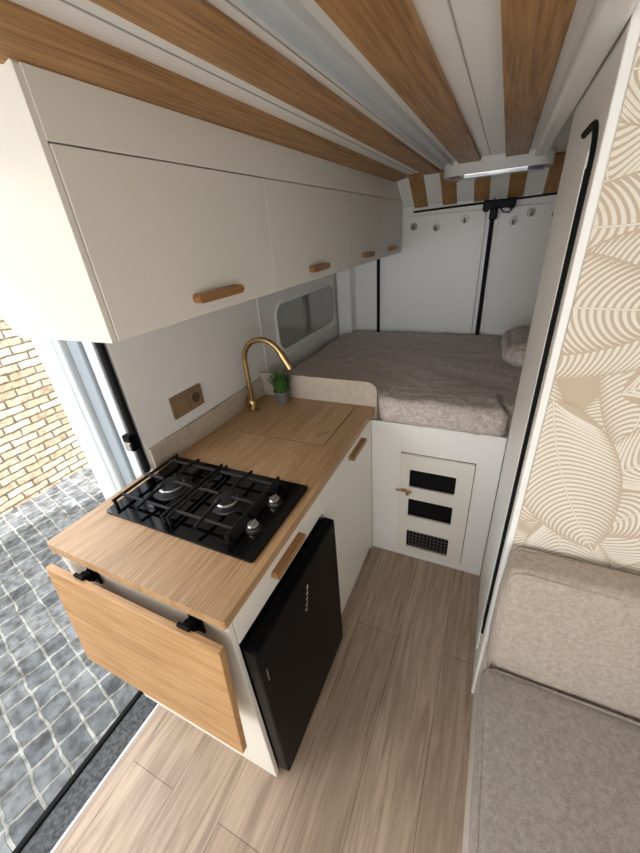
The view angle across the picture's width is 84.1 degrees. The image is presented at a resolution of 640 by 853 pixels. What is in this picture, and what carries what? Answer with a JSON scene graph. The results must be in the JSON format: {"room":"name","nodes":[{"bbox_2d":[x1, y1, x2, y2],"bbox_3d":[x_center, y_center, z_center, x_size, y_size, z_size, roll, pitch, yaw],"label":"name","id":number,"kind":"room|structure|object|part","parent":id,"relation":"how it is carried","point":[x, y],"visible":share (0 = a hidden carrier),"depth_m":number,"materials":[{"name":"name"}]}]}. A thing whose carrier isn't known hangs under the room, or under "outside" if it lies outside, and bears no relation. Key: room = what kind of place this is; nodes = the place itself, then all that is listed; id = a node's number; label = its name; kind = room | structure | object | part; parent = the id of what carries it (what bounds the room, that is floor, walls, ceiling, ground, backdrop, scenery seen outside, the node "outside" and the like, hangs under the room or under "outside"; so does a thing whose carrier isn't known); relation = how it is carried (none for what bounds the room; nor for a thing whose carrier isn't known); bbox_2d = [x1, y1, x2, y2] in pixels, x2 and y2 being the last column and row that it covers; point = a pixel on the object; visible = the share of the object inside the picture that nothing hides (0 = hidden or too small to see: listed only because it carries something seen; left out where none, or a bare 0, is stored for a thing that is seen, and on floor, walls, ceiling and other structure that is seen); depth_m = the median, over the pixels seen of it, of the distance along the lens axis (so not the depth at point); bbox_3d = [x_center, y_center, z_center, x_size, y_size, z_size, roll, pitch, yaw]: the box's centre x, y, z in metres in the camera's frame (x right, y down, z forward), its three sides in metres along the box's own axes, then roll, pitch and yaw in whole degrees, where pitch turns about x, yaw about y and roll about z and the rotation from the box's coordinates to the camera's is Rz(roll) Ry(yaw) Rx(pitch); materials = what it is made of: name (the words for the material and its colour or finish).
{"room":"vehicle interior","nodes":[
{"label":"vehicle interior","id":0,"kind":"room"},
{"bbox_2d":[52,340,125,491],"bbox_3d":[-0.748,0.262,1.442,0.032,2.090,0.120,9,31,24],"label":"rib","id":1,"kind":"object","parent":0,"point":[61,346],"depth_m":1.21,"materials":[{"name":"white metal"}]},
{"bbox_2d":[104,273,338,472],"bbox_3d":[-0.229,-0.326,2.058,0.030,1.860,1.940,9,31,24],"label":"wall","id":2,"kind":"structure","parent":0,"point":[150,368],"depth_m":1.44,"materials":[{"name":"white paint"}]},
{"bbox_3d":[-0.461,-0.069,1.618,0.030,1.860,0.820,9,31,24],"label":"kitchen panel","id":3,"kind":"part","parent":2,"relation":"part of","materials":[{"name":"white paint"}]},
{"bbox_2d":[168,383,204,419],"bbox_3d":[-0.524,-0.101,1.410,0.014,0.088,0.165,9,31,24],"label":"power outlet","id":4,"kind":"object","parent":2,"relation":"attached to","point":[189,399],"visible":1,"depth_m":1.40,"materials":[{"name":"brown wood"}]},
{"bbox_2d":[188,387,202,406],"bbox_3d":[-0.504,-0.119,1.440,0.003,0.064,0.064,9,31,24],"label":"socket","id":5,"kind":"object","parent":4,"relation":"attached to","point":[195,396],"depth_m":1.43,"materials":[{"name":"brown"}]},
{"bbox_2d":[0,58,401,342],"bbox_3d":[-0.125,-0.857,1.485,0.470,0.401,2.186,9,31,24],"label":"upper cabinet","id":6,"kind":"object","parent":2,"relation":"attached to","point":[122,217],"visible":0.98,"depth_m":0.68,"materials":[{"name":"white wood"}]},
{"bbox_3d":[-0.268,-0.412,0.802,0.018,0.288,0.562,9,31,24],"label":"door","id":7,"kind":"part","parent":6,"relation":"part of","materials":[{"name":"white"}]},
{"bbox_3d":[-0.239,-0.319,0.850,0.022,0.020,0.165,9,31,24],"label":"handle","id":8,"kind":"part","parent":6,"relation":"part of","materials":[{"name":"brown wood"}]},
{"bbox_3d":[-0.024,-0.682,1.263,0.018,0.288,0.608,9,31,24],"label":"door","id":9,"kind":"part","parent":6,"relation":"part of","materials":[{"name":"white"}]},
{"bbox_3d":[0.000,-0.584,1.302,0.022,0.020,0.140,9,31,24],"label":"handle","id":10,"kind":"part","parent":6,"relation":"part of","materials":[{"name":"brown wood"}]},
{"bbox_3d":[0.213,-0.944,1.711,0.018,0.288,0.528,9,31,24],"label":"door","id":11,"kind":"part","parent":6,"relation":"part of","materials":[{"name":"white wood"}]},
{"bbox_3d":[0.241,-0.850,1.757,0.022,0.020,0.140,9,31,24],"label":"handle","id":12,"kind":"part","parent":6,"relation":"part of","materials":[{"name":"brown wood"}]},
{"bbox_3d":[0.421,-1.174,2.103,0.018,0.288,0.468,9,31,24],"label":"door","id":13,"kind":"part","parent":6,"relation":"part of","materials":[{"name":"white wood"}]},
{"bbox_3d":[0.445,-1.076,2.141,0.022,0.020,0.140,9,31,24],"label":"handle","id":14,"kind":"part","parent":6,"relation":"part of","materials":[{"name":"brown wood"}]},
{"bbox_2d":[256,298,268,371],"bbox_3d":[-0.300,-0.481,1.818,0.014,0.570,0.014,9,31,24],"label":"panel edge","id":15,"kind":"object","parent":2,"relation":"attached to","point":[256,298],"visible":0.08,"depth_m":1.81,"materials":[{"name":"white"}]},
{"bbox_3d":[-0.064,-0.516,2.382,0.018,1.860,1.120,9,31,24],"label":"bed panel","id":16,"kind":"part","parent":2,"relation":"part of","materials":[{"name":"white"}]},
{"bbox_2d":[268,325,336,369],"bbox_3d":[-0.079,-0.535,2.309,0.008,0.015,0.990,9,31,24],"label":"sill line","id":17,"kind":"structure","parent":2,"relation":"attached to","point":[334,327],"depth_m":2.25,"materials":[{"name":"white plastic"}]},
{"bbox_2d":[274,283,335,350],"bbox_3d":[-0.065,-0.721,2.276,0.008,0.280,0.830,9,31,24],"label":"frame","id":18,"kind":"object","parent":2,"relation":"attached to","point":[279,303],"visible":0.98,"depth_m":2.14,"materials":[{"name":"white plastic"}]},
{"bbox_2d":[277,286,333,347],"bbox_3d":[-0.067,-0.721,2.276,0.004,0.250,0.800,9,31,24],"label":"pane","id":19,"kind":"object","parent":2,"relation":"attached to","point":[298,318],"visible":0.99,"depth_m":2.22,"materials":[{"name":"grey glass"}]},
{"bbox_2d":[53,435,504,852],"bbox_3d":[0.196,1.348,0.903,2.000,0.050,4.940,9,31,24],"label":"floor","id":20,"kind":"structure","parent":0,"point":[380,765],"depth_m":1.23,"materials":[{"name":"brown wood"}]},
{"bbox_2d":[50,704,158,852],"bbox_3d":[-0.922,1.444,0.911,0.008,0.057,1.335,9,31,24],"label":"trim","id":21,"kind":"structure","parent":20,"relation":"attached to","point":[157,705],"depth_m":1.22,"materials":[{"name":"silver metal"}]},
{"bbox_2d":[47,372,377,776],"bbox_3d":[-0.233,0.454,1.520,0.655,1.000,1.134,9,31,24],"label":"base cabinet","id":22,"kind":"object","parent":20,"relation":"on","point":[170,577],"visible":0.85,"depth_m":1.13,"materials":[{"name":"white"}]},
{"bbox_2d":[46,563,246,753],"bbox_3d":[-0.484,0.610,0.987,0.629,0.420,0.085,9,31,24],"label":"folding table leaf","id":23,"kind":"object","parent":22,"relation":"attached to","point":[183,670],"visible":0.97,"depth_m":0.93,"materials":[{"name":"brown wood"}]},
{"bbox_3d":[-0.654,0.421,0.986,0.028,0.028,0.024,9,31,24],"label":"hinge arm","id":24,"kind":"part","parent":23,"relation":"part of","materials":[{"name":"black metal"}]},
{"bbox_3d":[-0.643,0.416,1.008,0.040,0.075,0.006,9,31,24],"label":"hinge plate","id":25,"kind":"part","parent":23,"relation":"part of","materials":[{"name":"black metal"}]},
{"bbox_3d":[-0.310,0.473,0.834,0.028,0.028,0.024,9,31,24],"label":"hinge arm","id":26,"kind":"part","parent":23,"relation":"part of","materials":[{"name":"black metal"}]},
{"bbox_3d":[-0.299,0.468,0.856,0.040,0.075,0.006,9,31,24],"label":"hinge plate","id":27,"kind":"part","parent":23,"relation":"part of","materials":[{"name":"black metal"}]},
{"bbox_3d":[-0.461,0.769,1.133,0.628,0.850,0.016,9,31,24],"label":"panel","id":28,"kind":"part","parent":22,"relation":"part of","materials":[{"name":"white"}]},
{"bbox_2d":[47,394,374,629],"bbox_3d":[-0.269,0.137,1.344,0.645,0.030,1.120,9,31,24],"label":"countertop","id":29,"kind":"structure","parent":22,"relation":"on","point":[210,586],"depth_m":1.01,"materials":[{"name":"brown wood"}]},
{"bbox_2d":[106,454,307,562],"bbox_3d":[-0.360,0.217,1.130,0.562,0.045,0.325,9,31,24],"label":"gas hob","id":30,"kind":"object","parent":29,"relation":"in","point":[234,513],"visible":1,"depth_m":1.10,"materials":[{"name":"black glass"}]},
{"bbox_3d":[-0.597,0.171,1.232,0.010,0.010,0.280,9,31,24],"label":"grate rail","id":31,"kind":"part","parent":30,"relation":"part of","materials":[{"name":"black metal"}]},
{"bbox_3d":[-0.500,0.203,1.199,0.128,0.010,0.128,9,31,24],"label":"burner","id":32,"kind":"part","parent":30,"relation":"part of","materials":[{"name":"grey metal"}]},
{"bbox_3d":[-0.405,0.200,1.147,0.010,0.010,0.280,9,31,24],"label":"grate rail","id":33,"kind":"part","parent":30,"relation":"part of","materials":[{"name":"black metal"}]},
{"bbox_3d":[-0.386,0.203,1.139,0.010,0.010,0.280,9,31,24],"label":"grate rail","id":34,"kind":"part","parent":30,"relation":"part of","materials":[{"name":"black metal"}]},
{"bbox_3d":[-0.288,0.235,1.106,0.104,0.010,0.104,9,31,24],"label":"burner","id":35,"kind":"part","parent":30,"relation":"part of","materials":[{"name":"grey metal"}]},
{"bbox_3d":[-0.194,0.232,1.054,0.010,0.010,0.280,9,31,24],"label":"grate rail","id":36,"kind":"part","parent":30,"relation":"part of","materials":[{"name":"black metal"}]},
{"bbox_3d":[-0.187,0.278,0.995,0.035,0.015,0.035,9,31,24],"label":"knob","id":37,"kind":"part","parent":30,"relation":"part of","materials":[{"name":"silver metal"}]},
{"bbox_3d":[-0.140,0.225,1.085,0.035,0.015,0.035,9,31,24],"label":"knob","id":38,"kind":"part","parent":30,"relation":"part of","materials":[{"name":"silver metal"}]},
{"bbox_2d":[242,337,292,411],"bbox_3d":[-0.244,-0.212,1.574,0.279,0.360,0.102,9,31,24],"label":"kitchen faucet","id":39,"kind":"object","parent":29,"relation":"on","point":[252,406],"visible":1,"depth_m":1.57,"materials":[{"name":"gold metal"}]},
{"bbox_3d":[-0.338,-0.098,1.680,0.024,0.027,0.037,9,31,24],"label":"lever stem","id":40,"kind":"part","parent":39,"relation":"part of","materials":[{"name":"gold metal"}]},
{"bbox_2d":[240,399,354,445],"bbox_3d":[-0.093,-0.038,1.601,0.407,0.004,0.367,9,31,24],"label":"cover","id":41,"kind":"object","parent":29,"relation":"in","point":[310,422],"visible":0.87,"depth_m":1.57,"materials":[{"name":"brown wood"}]},
{"bbox_2d":[265,369,295,403],"bbox_3d":[-0.186,-0.200,1.736,0.184,0.177,0.183,-13,29,-14],"label":"potted grass","id":42,"kind":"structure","parent":41,"relation":"on","point":[281,390],"depth_m":1.72,"materials":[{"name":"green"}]},
{"bbox_3d":[-0.106,0.371,1.038,0.018,0.107,0.492,9,31,24],"label":"drawer","id":43,"kind":"part","parent":22,"relation":"part of","materials":[{"name":"white wood"}]},
{"bbox_3d":[-0.088,0.370,1.028,0.022,0.020,0.170,9,31,24],"label":"handle","id":44,"kind":"part","parent":22,"relation":"part of","materials":[{"name":"brown wood"}]},
{"bbox_3d":[0.140,0.437,1.618,0.018,0.810,0.550,9,31,24],"label":"tall door","id":45,"kind":"part","parent":22,"relation":"part of","materials":[{"name":"white wood"}]},
{"bbox_3d":[0.161,0.095,1.499,0.022,0.020,0.170,9,31,24],"label":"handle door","id":46,"kind":"part","parent":22,"relation":"part of","materials":[{"name":"brown wood"}]},
{"bbox_3d":[-0.008,0.280,1.965,0.607,0.850,0.016,9,31,24],"label":"panel","id":47,"kind":"part","parent":22,"relation":"part of","materials":[{"name":"white wood"}]},
{"bbox_2d":[238,517,342,770],"bbox_3d":[-0.269,0.717,1.324,0.548,0.730,0.492,9,31,24],"label":"refrigerator","id":48,"kind":"object","parent":20,"relation":"on","point":[290,648],"visible":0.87,"depth_m":1.10,"materials":[{"name":"black metal"}]},
{"bbox_2d":[336,267,355,336],"bbox_3d":[0.215,-0.738,2.748,0.110,1.860,0.110,9,31,24],"label":"post","id":49,"kind":"object","parent":20,"relation":"on","point":[345,279],"visible":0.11,"depth_m":2.60,"materials":[{"name":"white"}]},
{"bbox_2d":[355,198,493,434],"bbox_3d":[0.608,-0.626,2.699,1.052,2.250,0.062,9,31,24],"label":"door leaf","id":50,"kind":"structure","parent":49,"relation":"attached to","point":[365,274],"depth_m":2.38,"materials":[{"name":"white"}]},
{"bbox_2d":[377,259,379,331],"bbox_3d":[0.417,-1.017,2.535,0.020,0.720,0.020,9,31,24],"label":"seal","id":51,"kind":"object","parent":50,"relation":"attached to","point":[378,260],"visible":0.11,"depth_m":2.56,"materials":[{"name":"black rubber"}]},
{"bbox_2d":[410,223,416,230],"bbox_3d":[0.594,-1.272,2.261,0.044,0.044,0.044,9,31,24],"label":"coat hook","id":52,"kind":"object","parent":50,"relation":"attached to","point":[413,226],"visible":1,"depth_m":2.27,"materials":[{"name":"silver metal"}]},
{"bbox_3d":[0.730,-0.989,2.390,0.620,0.760,0.012,9,31,24],"label":"panel","id":53,"kind":"part","parent":50,"relation":"part of","materials":[{"name":"white metal"}]},
{"bbox_2d":[433,223,439,230],"bbox_3d":[0.722,-1.240,2.212,0.044,0.044,0.044,9,31,24],"label":"coat hook","id":54,"kind":"object","parent":50,"relation":"attached to","point":[436,227],"visible":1,"depth_m":2.22,"materials":[{"name":"silver metal"}]},
{"bbox_2d":[461,215,468,223],"bbox_3d":[0.869,-1.244,2.132,0.044,0.044,0.044,9,31,24],"label":"coat hook","id":55,"kind":"object","parent":50,"relation":"attached to","point":[465,218],"visible":1,"depth_m":2.14,"materials":[{"name":"silver metal"}]},
{"bbox_2d":[285,325,530,575],"bbox_3d":[0.890,0.001,2.085,2.035,1.086,1.209,9,31,24],"label":"bed","id":56,"kind":"object","parent":20,"relation":"on","point":[447,396],"visible":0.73,"depth_m":1.73,"materials":[{"name":"white fabric"}]},
{"bbox_3d":[0.873,-0.312,1.948,2.029,0.128,1.148,9,31,24],"label":"mattress","id":57,"kind":"part","parent":56,"relation":"part of","materials":[{"name":"grey fabric"}]},
{"bbox_2d":[407,530,447,553],"bbox_3d":[0.559,0.604,1.862,0.202,0.110,0.004,9,31,24],"label":"vent","id":58,"kind":"object","parent":56,"relation":"attached to","point":[417,540],"depth_m":1.86,"materials":[{"name":"grey plastic"}]},
{"bbox_2d":[396,453,474,565],"bbox_3d":[0.539,0.427,1.745,0.340,0.625,0.046,9,31,24],"label":"door","id":59,"kind":"structure","parent":56,"relation":"attached to","point":[435,494],"depth_m":1.73,"materials":[{"name":"white wood"}]},
{"bbox_3d":[0.564,0.676,1.898,0.212,0.040,0.013,9,31,24],"label":"rail","id":60,"kind":"part","parent":59,"relation":"part of","materials":[{"name":"white wood"}]},
{"bbox_3d":[0.558,0.606,1.859,0.214,0.122,0.010,9,31,24],"label":"cutout trim","id":61,"kind":"part","parent":59,"relation":"part of","materials":[{"name":"white"}]},
{"bbox_3d":[0.550,0.511,1.809,0.212,0.095,0.013,9,31,24],"label":"rail","id":62,"kind":"part","parent":59,"relation":"part of","materials":[{"name":"white wood"}]},
{"bbox_3d":[0.541,0.420,1.758,0.214,0.117,0.010,9,31,24],"label":"cutout trim","id":63,"kind":"part","parent":59,"relation":"part of","materials":[{"name":"white"}]},
{"bbox_3d":[0.535,0.338,1.716,0.212,0.070,0.013,9,31,24],"label":"rail","id":64,"kind":"part","parent":59,"relation":"part of","materials":[{"name":"white wood"}]},
{"bbox_3d":[0.527,0.262,1.673,0.214,0.107,0.010,9,31,24],"label":"cutout trim","id":65,"kind":"part","parent":59,"relation":"part of","materials":[{"name":"white"}]},
{"bbox_3d":[0.521,0.180,1.630,0.212,0.080,0.013,9,31,24],"label":"rail","id":66,"kind":"part","parent":59,"relation":"part of","materials":[{"name":"white wood"}]},
{"bbox_3d":[0.547,-0.081,1.591,0.539,0.138,0.224,9,31,24],"label":"mattress","id":67,"kind":"part","parent":56,"relation":"part of","materials":[{"name":"beige fabric"}]},
{"bbox_2d":[501,325,530,367],"bbox_3d":[1.275,-0.404,1.775,0.664,0.141,0.507,9,31,24],"label":"pillow","id":68,"kind":"object","parent":56,"relation":"on","point":[514,341],"depth_m":1.76,"materials":[{"name":"beige fabric"}]},
{"bbox_2d":[462,548,639,852],"bbox_3d":[0.634,1.057,0.439,0.885,0.831,1.444,9,31,24],"label":"seat","id":69,"kind":"object","parent":20,"relation":"on","point":[554,759],"visible":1,"depth_m":0.87,"materials":[{"name":"white fabric"}]},
{"bbox_2d":[468,668,639,852],"bbox_3d":[0.606,1.091,0.393,0.880,0.118,1.304,9,31,24],"label":"seat cushion","id":70,"kind":"object","parent":69,"relation":"on","point":[556,764],"depth_m":0.83,"materials":[{"name":"fabric"}]},
{"bbox_2d":[486,550,639,721],"bbox_3d":[0.893,0.595,0.861,0.857,0.460,0.130,9,31,24],"label":"cushion","id":71,"kind":"object","parent":69,"relation":"on","point":[570,628],"depth_m":0.90,"materials":[{"name":"fabric"}]},
{"bbox_2d":[273,388,289,403],"bbox_3d":[-0.187,-0.151,1.762,0.084,0.066,0.084,9,31,24],"label":"pot","id":72,"kind":"object","parent":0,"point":[282,395],"depth_m":1.73,"materials":[{"name":"grey ceramic"}]},
{"bbox_2d":[9,0,597,174],"bbox_3d":[0.007,-0.343,0.012,2.190,0.070,4.940,9,31,24],"label":"ceiling","id":73,"kind":"structure","parent":0,"point":[478,22],"depth_m":0.61,"materials":[{"name":"white"}]},
{"bbox_2d":[0,0,406,181],"bbox_3d":[-0.382,-0.484,0.441,0.087,0.030,4.020,9,31,24],"label":"slat","id":74,"kind":"object","parent":73,"relation":"attached to","point":[27,36],"visible":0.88,"depth_m":0.57,"materials":[{"name":"brown wood"}]},
{"bbox_2d":[59,0,415,173],"bbox_3d":[-0.301,-0.484,0.398,0.003,0.002,4.020,9,31,24],"label":"trim","id":75,"kind":"structure","parent":73,"relation":"attached to","point":[63,1],"depth_m":0.56,"materials":[{"name":"grey"}]},
{"bbox_2d":[89,0,440,174],"bbox_3d":[-0.220,-0.466,0.366,0.086,0.014,4.020,9,31,24],"label":"slat","id":76,"kind":"object","parent":73,"relation":"attached to","point":[197,27],"visible":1,"depth_m":0.55,"materials":[{"name":"brown wood"}]},
{"bbox_2d":[224,0,443,168],"bbox_3d":[-0.164,-0.464,0.337,0.003,0.002,4.020,9,31,24],"label":"trim","id":77,"kind":"structure","parent":73,"relation":"attached to","point":[227,1],"depth_m":0.59,"materials":[{"name":"grey"}]},
{"bbox_2d":[251,0,452,164],"bbox_3d":[-0.166,-0.404,0.233,0.046,0.006,3.800,9,31,24],"label":"trim","id":78,"kind":"structure","parent":73,"relation":"attached to","point":[271,8],"depth_m":0.59,"materials":[{"name":"grey paint"}]},
{"bbox_2d":[231,0,444,166],"bbox_3d":[-0.184,-0.400,0.245,0.006,0.010,3.800,9,31,24],"label":"track rail","id":79,"kind":"object","parent":78,"relation":"attached to","point":[248,6],"visible":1,"depth_m":0.57,"materials":[{"name":"grey paint"}]},
{"bbox_2d":[274,0,452,165],"bbox_3d":[-0.147,-0.394,0.229,0.006,0.010,3.800,9,31,24],"label":"track rail","id":80,"kind":"object","parent":78,"relation":"attached to","point":[288,6],"visible":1,"depth_m":0.58,"materials":[{"name":"grey paint"}]},
{"bbox_2d":[314,0,480,163],"bbox_3d":[-0.029,-0.438,0.282,0.094,0.014,4.020,9,31,24],"label":"slat","id":81,"kind":"object","parent":73,"relation":"attached to","point":[391,35],"visible":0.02,"depth_m":0.59,"materials":[{"name":"brown wood"}]},
{"bbox_2d":[447,0,490,155],"bbox_3d":[0.050,-0.432,0.243,0.003,0.002,4.020,9,31,24],"label":"trim","id":82,"kind":"structure","parent":73,"relation":"attached to","point":[448,1],"depth_m":0.64,"materials":[{"name":"grey"}]},
{"bbox_2d":[396,151,565,207],"bbox_3d":[1.034,-1.336,1.899,1.990,0.183,0.242,9,31,24],"label":"header board","id":83,"kind":"object","parent":73,"relation":"attached to","point":[535,182],"depth_m":2.00,"materials":[{"name":"white"}]},
{"bbox_3d":[0.582,-1.388,2.096,0.080,0.158,0.224,9,31,24],"label":"header slat","id":84,"kind":"part","parent":83,"relation":"part of","materials":[{"name":"brown wood"}]},
{"bbox_3d":[0.736,-1.365,2.028,0.080,0.158,0.224,9,31,24],"label":"header slat","id":85,"kind":"part","parent":83,"relation":"part of","materials":[{"name":"brown wood"}]},
{"bbox_3d":[0.895,-1.341,1.958,0.080,0.158,0.224,9,31,24],"label":"header slat","id":86,"kind":"part","parent":83,"relation":"part of","materials":[{"name":"brown wood"}]},
{"bbox_3d":[1.054,-1.317,1.888,0.080,0.158,0.224,9,31,24],"label":"header slat","id":87,"kind":"part","parent":83,"relation":"part of","materials":[{"name":"brown wood"}]},
{"bbox_3d":[1.212,-1.294,1.818,0.080,0.158,0.224,9,31,24],"label":"header slat","id":88,"kind":"part","parent":83,"relation":"part of","materials":[{"name":"brown wood"}]},
{"bbox_2d":[443,147,556,182],"bbox_3d":[0.857,-1.260,1.726,0.480,0.076,0.220,9,31,24],"label":"ceiling lamp","id":89,"kind":"object","parent":73,"relation":"attached to","point":[499,165],"depth_m":1.65,"materials":[{"name":"white plastic"}]},
{"bbox_2d":[501,0,576,156],"bbox_3d":[0.149,-0.411,0.203,0.091,0.014,4.020,9,31,24],"label":"slat","id":90,"kind":"object","parent":73,"relation":"attached to","point":[534,32],"visible":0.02,"depth_m":0.62,"materials":[{"name":"brown wood"}]},
{"bbox_2d":[472,23,626,681],"bbox_3d":[0.646,0.079,1.165,0.028,1.859,0.542,9,31,24],"label":"wall","id":91,"kind":"structure","parent":0,"point":[571,178],"depth_m":0.91,"materials":[{"name":"white paint"}]},
{"bbox_2d":[481,119,598,633],"bbox_3d":[0.566,0.066,1.003,0.014,1.447,0.187,9,31,24],"label":"seal","id":92,"kind":"object","parent":91,"relation":"attached to","point":[593,127],"visible":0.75,"depth_m":0.75,"materials":[{"name":"black rubber"}]},
{"bbox_2d":[483,169,585,619],"bbox_3d":[0.540,0.131,0.969,0.004,1.370,0.051,9,31,24],"label":"track","id":93,"kind":"object","parent":92,"relation":"attached to","point":[585,169],"visible":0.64,"depth_m":0.83,"materials":[{"name":"black metal"}]},
{"bbox_2d":[471,1,639,693],"bbox_3d":[0.526,0.210,0.942,0.016,1.859,0.030,9,31,24],"label":"trim","id":94,"kind":"structure","parent":91,"relation":"attached to","point":[632,32],"depth_m":0.66,"materials":[{"name":"white"}]},
{"bbox_2d":[535,0,639,156],"bbox_3d":[0.191,-0.340,0.082,0.048,0.030,3.800,9,31,24],"label":"trim","id":95,"kind":"structure","parent":91,"relation":"attached to","point":[608,18],"depth_m":0.61,"materials":[{"name":"white"}]},
{"bbox_2d":[512,37,639,547],"bbox_3d":[0.924,0.269,0.767,0.865,1.859,0.025,9,31,24],"label":"wall","id":96,"kind":"structure","parent":0,"point":[580,392],"depth_m":0.75,"materials":[{"name":"beige paint"}]},
{"bbox_2d":[512,40,639,575],"bbox_3d":[0.768,0.080,0.721,0.563,1.459,0.002,9,31,24],"label":"wallpaper","id":97,"kind":"structure","parent":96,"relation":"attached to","point":[582,500],"depth_m":0.75,"materials":[{"name":"beige paper"}]},
{"bbox_3d":[1.309,0.465,0.561,0.050,2.250,3.740,9,31,24],"label":"panel","id":98,"kind":"object","parent":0,"visible":0},
{"bbox_2d":[479,192,556,454],"bbox_3d":[1.603,-0.477,2.260,1.132,2.250,0.062,9,31,24],"label":"door leaf","id":99,"kind":"structure","parent":98,"relation":"attached to","point":[551,198],"depth_m":2.15,"materials":[{"name":"white"}]},
{"bbox_2d":[475,220,493,334],"bbox_3d":[1.040,-0.948,2.243,0.024,0.780,0.024,9,31,24],"label":"seal","id":100,"kind":"object","parent":99,"relation":"attached to","point":[491,223],"visible":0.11,"depth_m":2.23,"materials":[{"name":"black rubber"}]},
{"bbox_2d":[413,192,557,219],"bbox_3d":[0.961,-1.252,2.052,0.840,0.106,0.070,9,31,24],"label":"bar","id":101,"kind":"object","parent":99,"relation":"attached to","point":[492,205],"depth_m":2.02,"materials":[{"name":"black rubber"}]},
{"bbox_3d":[0.953,-1.249,2.032,0.040,0.040,0.030,9,31,24],"label":"knob","id":102,"kind":"part","parent":101,"relation":"part of","materials":[{"name":"black"}]},
{"bbox_3d":[0.998,-1.225,2.044,0.040,0.060,0.035,9,31,24],"label":"latch lever","id":103,"kind":"part","parent":101,"relation":"part of","materials":[{"name":"black metal"}]},
{"bbox_3d":[1.070,-1.235,1.978,0.040,0.040,0.030,9,31,24],"label":"knob","id":104,"kind":"part","parent":101,"relation":"part of","materials":[{"name":"black metal"}]},
{"bbox_2d":[509,217,517,224],"bbox_3d":[1.111,-1.181,2.040,0.044,0.044,0.044,9,31,24],"label":"coat hook","id":105,"kind":"object","parent":99,"relation":"attached to","point":[513,220],"visible":1,"depth_m":2.05,"materials":[{"name":"silver metal"}]},
{"bbox_3d":[1.378,-0.892,2.104,0.670,0.760,0.012,9,31,24],"label":"panel","id":106,"kind":"part","parent":99,"relation":"part of","materials":[{"name":"white metal"}]},
{"bbox_2d":[527,208,535,216],"bbox_3d":[1.186,-1.200,1.990,0.044,0.044,0.044,9,31,24],"label":"coat hook","id":107,"kind":"object","parent":99,"relation":"attached to","point":[531,212],"visible":1,"depth_m":2.00,"materials":[{"name":"silver metal"}]},
{"label":"outside","id":108,"kind":"structure","parent":0,"visible":0},
{"bbox_2d":[0,465,138,852],"bbox_3d":[-0.566,1.036,2.819,15.000,0.100,17.000,9,31,24],"label":"paving","id":109,"kind":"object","parent":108,"point":[56,703],"depth_m":2.07,"materials":[{"name":"stone"}]},
{"bbox_2d":[0,317,88,516],"bbox_3d":[-3.015,-0.652,3.445,0.300,2.650,15.500,9,31,24],"label":"brick wall","id":110,"kind":"structure","parent":109,"relation":"on","point":[40,448],"depth_m":3.53,"materials":[{"name":"beige brick"}]},
{"bbox_3d":[0.204,1.488,0.981,1.990,0.268,4.920,9,31,24],"label":"van underbody","id":111,"kind":"object","parent":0,"visible":0},
{"bbox_2d":[12,690,157,852],"bbox_3d":[-0.911,1.491,1.140,0.142,0.285,1.660,9,31,24],"label":"sill","id":112,"kind":"structure","parent":111,"relation":"attached to","point":[45,833],"depth_m":1.27,"materials":[{"name":"grey carpet"}]},
{"bbox_3d":[-0.257,-0.240,2.124,0.050,2.250,1.940,9,31,24],"label":"outer skin","id":113,"kind":"object","parent":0,"visible":0},
{"bbox_2d":[65,340,135,485],"bbox_3d":[-0.700,0.264,1.431,0.058,2.090,0.100,9,31,24],"label":"post step","id":114,"kind":"object","parent":113,"relation":"attached to","point":[76,348],"visible":0.02,"depth_m":1.20,"materials":[{"name":"white metal"}]},
{"bbox_2d":[31,338,117,499],"bbox_3d":[-0.594,-0.061,1.900,0.107,2.300,1.255,9,31,24],"label":"open door edge","id":115,"kind":"object","parent":114,"relation":"attached to","point":[45,348],"visible":0.05,"depth_m":1.25,"materials":[{"name":"grey paint"}]},
{"bbox_2d":[82,342,147,478],"bbox_3d":[-0.661,0.283,1.389,0.048,2.090,0.026,9,31,24],"label":"post","id":116,"kind":"object","parent":114,"relation":"attached to","point":[90,348],"visible":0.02,"depth_m":1.17,"materials":[{"name":"white metal"}]},
{"bbox_2d":[94,342,150,472],"bbox_3d":[-0.655,-0.079,1.172,0.024,0.550,0.024,9,31,24],"label":"seal","id":117,"kind":"object","parent":116,"relation":"attached to","point":[102,352],"visible":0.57,"depth_m":1.16,"materials":[{"name":"black rubber"}]},
{"bbox_2d":[122,433,140,451],"bbox_3d":[-0.655,0.053,1.235,0.038,0.060,0.035,9,31,24],"label":"latch striker","id":118,"kind":"object","parent":116,"relation":"attached to","point":[132,439],"visible":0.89,"depth_m":1.22,"materials":[{"name":"black"}]},
{"bbox_2d":[124,442,132,450],"bbox_3d":[-0.656,0.068,1.218,0.025,0.030,0.008,9,31,24],"label":"plate","id":119,"kind":"object","parent":118,"relation":"attached to","point":[128,445],"visible":1,"depth_m":1.21,"materials":[{"name":"silver metal"}]}
]}

